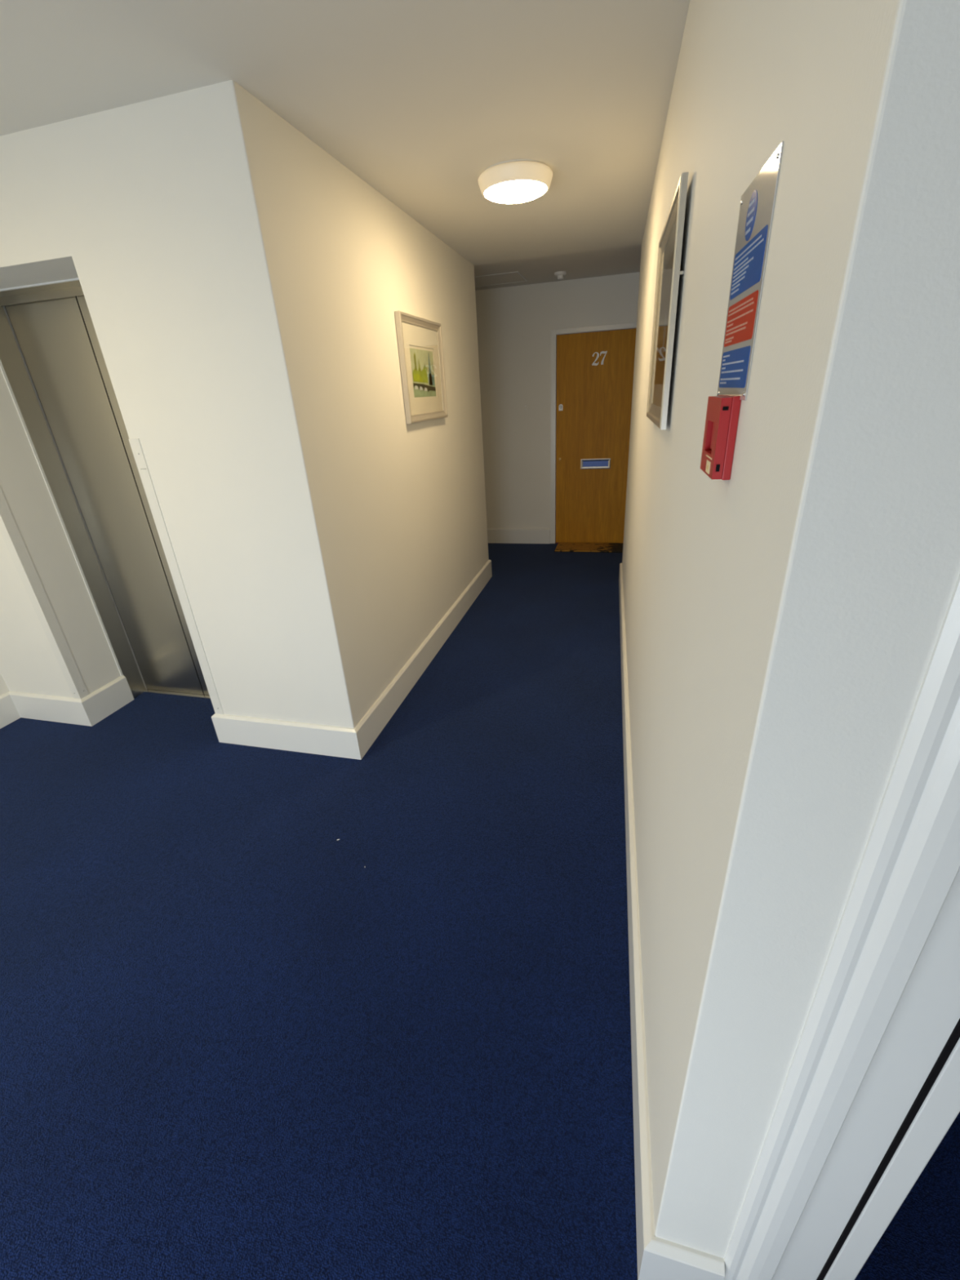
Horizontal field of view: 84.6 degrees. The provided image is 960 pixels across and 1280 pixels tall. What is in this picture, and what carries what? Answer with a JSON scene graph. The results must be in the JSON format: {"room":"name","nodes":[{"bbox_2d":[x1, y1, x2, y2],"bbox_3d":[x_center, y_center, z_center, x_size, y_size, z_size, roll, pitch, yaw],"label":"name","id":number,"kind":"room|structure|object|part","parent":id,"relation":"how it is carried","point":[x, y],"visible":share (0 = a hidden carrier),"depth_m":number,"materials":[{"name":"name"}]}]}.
{"room":"apartment building corridor","nodes":[
{"label":"apartment building corridor","id":0,"kind":"room"},
{"bbox_2d":[0,673,8,695],"bbox_3d":[-3.170,0.056,1.099,0.150,2.364,3.296,3,26,14],"label":"wall","id":1,"kind":"structure","parent":0,"point":[3,688],"depth_m":2.92,"materials":[{"name":"paint"}]},
{"bbox_2d":[0,306,146,697],"bbox_3d":[-2.514,-0.750,2.737,0.815,2.364,0.565,3,26,14],"label":"wall","id":2,"kind":"structure","parent":0,"point":[28,664],"depth_m":2.68,"materials":[{"name":"paint"}]},
{"bbox_2d":[0,487,88,698],"bbox_3d":[-2.185,-0.272,2.575,0.049,1.275,0.050,3,26,14],"label":"guard","id":3,"kind":"object","parent":2,"relation":"attached to","point":[9,531],"visible":1,"depth_m":2.59,"materials":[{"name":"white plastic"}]},
{"bbox_2d":[0,360,123,675],"bbox_3d":[-2.119,-0.636,2.652,0.005,1.861,0.011,3,26,14],"label":"trim","id":4,"kind":"structure","parent":2,"relation":"attached to","point":[5,376],"depth_m":2.64,"materials":[{"name":"white paint"}]},
{"bbox_2d":[0,280,210,699],"bbox_3d":[-1.682,-0.577,2.654,0.856,2.029,0.157,3,26,14],"label":"elevator door","id":5,"kind":"structure","parent":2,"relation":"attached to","point":[52,325],"depth_m":2.63,"materials":[{"name":"silver metal"}]},
{"bbox_3d":[-1.734,-1.482,2.245,0.848,0.031,0.014,3,26,14],"label":"header panel","id":6,"kind":"part","parent":5,"relation":"part of","materials":[{"name":"silver metal"}]},
{"bbox_3d":[-1.689,-0.565,2.629,0.856,2.029,0.100,3,26,14],"label":"door frame","id":7,"kind":"part","parent":5,"relation":"part of","materials":[{"name":"silver metal"}]},
{"bbox_3d":[-1.470,-0.574,2.645,0.422,1.991,0.030,3,26,14],"label":"door panel","id":8,"kind":"part","parent":5,"relation":"part of","materials":[{"name":"silver metal"}]},
{"bbox_3d":[-1.617,0.320,3.113,0.848,0.010,0.082,3,26,14],"label":"sill","id":9,"kind":"part","parent":5,"relation":"part of","materials":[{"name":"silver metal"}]},
{"bbox_2d":[0,80,488,728],"bbox_3d":[-1.978,-1.179,3.585,3.463,2.364,2.672,3,26,14],"label":"wall","id":10,"kind":"structure","parent":0,"point":[242,286],"depth_m":2.03,"materials":[{"name":"paint"}]},
{"bbox_2d":[0,277,79,291],"bbox_3d":[-1.759,-1.456,2.152,0.856,0.006,0.011,3,26,14],"label":"trim","id":11,"kind":"structure","parent":10,"relation":"attached to","point":[77,278],"depth_m":2.16,"materials":[{"name":"white paint"}]},
{"bbox_2d":[0,675,133,728],"bbox_3d":[-2.746,1.015,1.595,0.533,0.162,3.559,3,26,14],"label":"baseboard","id":12,"kind":"structure","parent":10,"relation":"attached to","point":[89,710],"depth_m":2.92,"materials":[{"name":"white paint"}]},
{"bbox_2d":[128,438,223,714],"bbox_3d":[-1.315,-0.221,2.352,0.049,1.275,0.050,3,26,14],"label":"guard","id":13,"kind":"object","parent":10,"relation":"attached to","point":[135,443],"visible":0.98,"depth_m":2.28,"materials":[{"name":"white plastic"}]},
{"bbox_2d":[211,560,492,759],"bbox_3d":[-1.899,-0.182,4.046,3.461,0.162,2.708,3,26,14],"label":"baseboard","id":14,"kind":"structure","parent":10,"relation":"attached to","point":[354,743],"depth_m":2.59,"materials":[{"name":"white paint"}]},
{"bbox_2d":[394,311,448,423],"bbox_3d":[-0.312,-1.515,2.970,0.029,0.512,0.648,3,26,14],"label":"framed picture","id":15,"kind":"object","parent":10,"relation":"attached to","point":[420,340],"visible":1,"depth_m":2.93,"materials":[{"name":"white wood"}]},
{"bbox_2d":[408,344,436,399],"bbox_3d":[-0.318,-1.502,2.974,0.002,0.285,0.410,3,26,14],"label":"print","id":16,"kind":"object","parent":15,"relation":"attached to","point":[422,357],"depth_m":2.96,"materials":[{"name":"paper"}]},
{"bbox_2d":[0,0,689,290],"bbox_3d":[-0.904,-1.854,1.797,6.750,0.250,7.651,3,26,14],"label":"ceiling","id":17,"kind":"structure","parent":0,"point":[416,99],"depth_m":1.55,"materials":[{"name":"paint"}]},
{"bbox_2d":[474,271,528,287],"bbox_3d":[0.075,-3.075,4.510,0.600,0.004,0.440,3,26,14],"label":"ceiling hatch","id":18,"kind":"object","parent":17,"relation":"attached to","point":[513,277],"visible":0.59,"depth_m":4.49,"materials":[{"name":"white paint"}]},
{"bbox_2d":[478,159,552,204],"bbox_3d":[0.151,-1.948,2.259,0.318,0.088,0.318,3,26,14],"label":"ceiling light","id":19,"kind":"object","parent":17,"relation":"attached to","point":[515,180],"visible":1,"depth_m":2.17,"materials":[{"name":"white plastic"}]},
{"bbox_2d":[484,179,546,204],"bbox_3d":[0.153,-1.921,2.271,0.271,0.030,0.271,3,26,14],"label":"diffuser","id":20,"kind":"object","parent":19,"relation":"attached to","point":[500,191],"depth_m":2.21,"materials":[{"name":"white plastic"}]},
{"bbox_2d":[554,271,566,279],"bbox_3d":[0.669,-3.028,4.387,0.100,0.050,0.100,3,26,14],"label":"smoke detector","id":21,"kind":"object","parent":17,"relation":"attached to","point":[560,274],"visible":1,"depth_m":4.36,"materials":[{"name":"white plastic"}]},
{"bbox_2d":[0,542,959,1279],"bbox_3d":[-0.763,0.452,2.875,6.750,0.120,7.651,3,26,14],"label":"floor","id":22,"kind":"structure","parent":0,"point":[241,1038],"depth_m":1.52,"materials":[{"name":"blue carpet"}]},
{"bbox_2d":[554,542,623,552],"bbox_3d":[1.184,-0.964,5.490,0.778,0.014,0.328,3,26,14],"label":"door mat","id":23,"kind":"object","parent":22,"relation":"on","point":[561,547],"visible":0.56,"depth_m":5.47,"materials":[{"name":"brown fabric"}]},
{"bbox_2d":[475,271,639,528],"bbox_3d":[0.057,-2.201,5.468,6.350,2.394,0.120,3,26,14],"label":"wall","id":24,"kind":"structure","parent":0,"point":[515,324],"depth_m":5.12,"materials":[{"name":"paint"}]},
{"bbox_2d":[487,528,550,543],"bbox_3d":[-1.105,-1.233,6.190,3.854,0.162,0.018,3,26,14],"label":"baseboard","id":25,"kind":"structure","parent":24,"relation":"attached to","point":[503,535],"depth_m":5.79,"materials":[{"name":"white paint"}]},
{"bbox_2d":[524,403,527,411],"bbox_3d":[0.452,-2.307,5.230,0.032,0.068,0.010,3,26,14],"label":"doorbell","id":26,"kind":"object","parent":24,"relation":"attached to","point":[526,404],"visible":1,"depth_m":5.23,"materials":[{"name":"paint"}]},
{"bbox_2d":[550,321,636,543],"bbox_3d":[1.141,-1.966,5.263,0.860,2.022,0.118,3,26,14],"label":"door","id":27,"kind":"structure","parent":24,"relation":"in","point":[592,367],"depth_m":5.19,"materials":[{"name":"brown wood"}]},
{"bbox_3d":[1.162,-1.772,5.302,0.292,0.096,0.009,3,26,14],"label":"letter plate","id":28,"kind":"part","parent":27,"relation":"part of","materials":[{"name":"silver metal"}]},
{"bbox_2d":[622,0,959,1257],"bbox_3d":[0.783,-0.721,2.244,0.280,2.364,4.026,3,26,14],"label":"wall","id":29,"kind":"structure","parent":0,"point":[784,615],"depth_m":0.50,"materials":[{"name":"paint"}]},
{"bbox_2d":[646,171,688,430],"bbox_3d":[0.501,-0.857,1.438,0.024,0.488,0.600,3,26,13],"label":"framed picture","id":30,"kind":"object","parent":29,"relation":"attached to","point":[670,244],"visible":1,"depth_m":1.33,"materials":[{"name":"silver metal"}]},
{"bbox_3d":[0.498,-0.857,1.438,0.002,0.402,0.514,3,26,13],"label":"glass","id":31,"kind":"part","parent":30,"relation":"part of","materials":[{"name":"clear glass"}]},
{"bbox_2d":[618,563,724,1279],"bbox_3d":[0.832,0.279,2.703,0.298,0.162,4.042,3,26,14],"label":"baseboard","id":32,"kind":"structure","parent":29,"relation":"attached to","point":[658,1258],"depth_m":1.12,"materials":[{"name":"white paint"}]},
{"bbox_2d":[700,395,741,479],"bbox_3d":[0.292,-0.249,0.645,0.021,0.090,0.097,3,26,13],"label":"fire alarm","id":33,"kind":"object","parent":29,"relation":"attached to","point":[722,413],"visible":1,"depth_m":0.61,"materials":[{"name":"red plastic"}]},
{"bbox_3d":[0.281,-0.213,0.649,0.001,0.014,0.026,3,26,13],"label":"label plate","id":34,"kind":"part","parent":33,"relation":"part of","materials":[{"name":"white plastic"}]},
{"bbox_2d":[716,141,783,399],"bbox_3d":[0.292,-0.384,0.585,0.002,0.212,0.154,2,26,12],"label":"notice","id":35,"kind":"object","parent":29,"relation":"attached to","point":[757,201],"visible":0.98,"depth_m":0.57,"materials":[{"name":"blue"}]},
{"bbox_3d":[0.296,-0.317,0.617,0.001,0.040,0.138,2,26,12],"label":"blue panel","id":36,"kind":"part","parent":35,"relation":"part of","materials":[{"name":"blue plastic"}]},
{"bbox_3d":[0.293,-0.360,0.597,0.001,0.043,0.138,2,26,12],"label":"red panel","id":37,"kind":"part","parent":35,"relation":"part of","materials":[{"name":"red plastic"}]},
{"bbox_3d":[0.291,-0.407,0.575,0.001,0.046,0.138,2,26,12],"label":"blue panel","id":38,"kind":"part","parent":35,"relation":"part of","materials":[{"name":"blue plastic"}]},
{"bbox_2d":[723,573,959,1279],"bbox_3d":[0.397,0.246,0.503,0.067,2.130,0.019,3,26,14],"label":"door frame","id":39,"kind":"structure","parent":29,"relation":"attached to","point":[909,865],"depth_m":0.54,"materials":[{"name":"white paint"}]},
{"bbox_3d":[1.135,0.154,0.327,1.450,2.364,0.120,3,26,14],"label":"doorway","id":40,"kind":"structure","parent":0,"visible":0},
{"bbox_2d":[772,869,959,1279],"bbox_3d":[1.028,0.118,0.754,1.012,2.080,0.840,3,26,14],"label":"door","id":41,"kind":"structure","parent":40,"relation":"attached to","point":[907,1100],"depth_m":0.65,"materials":[{"name":"white paint"}]}
]}

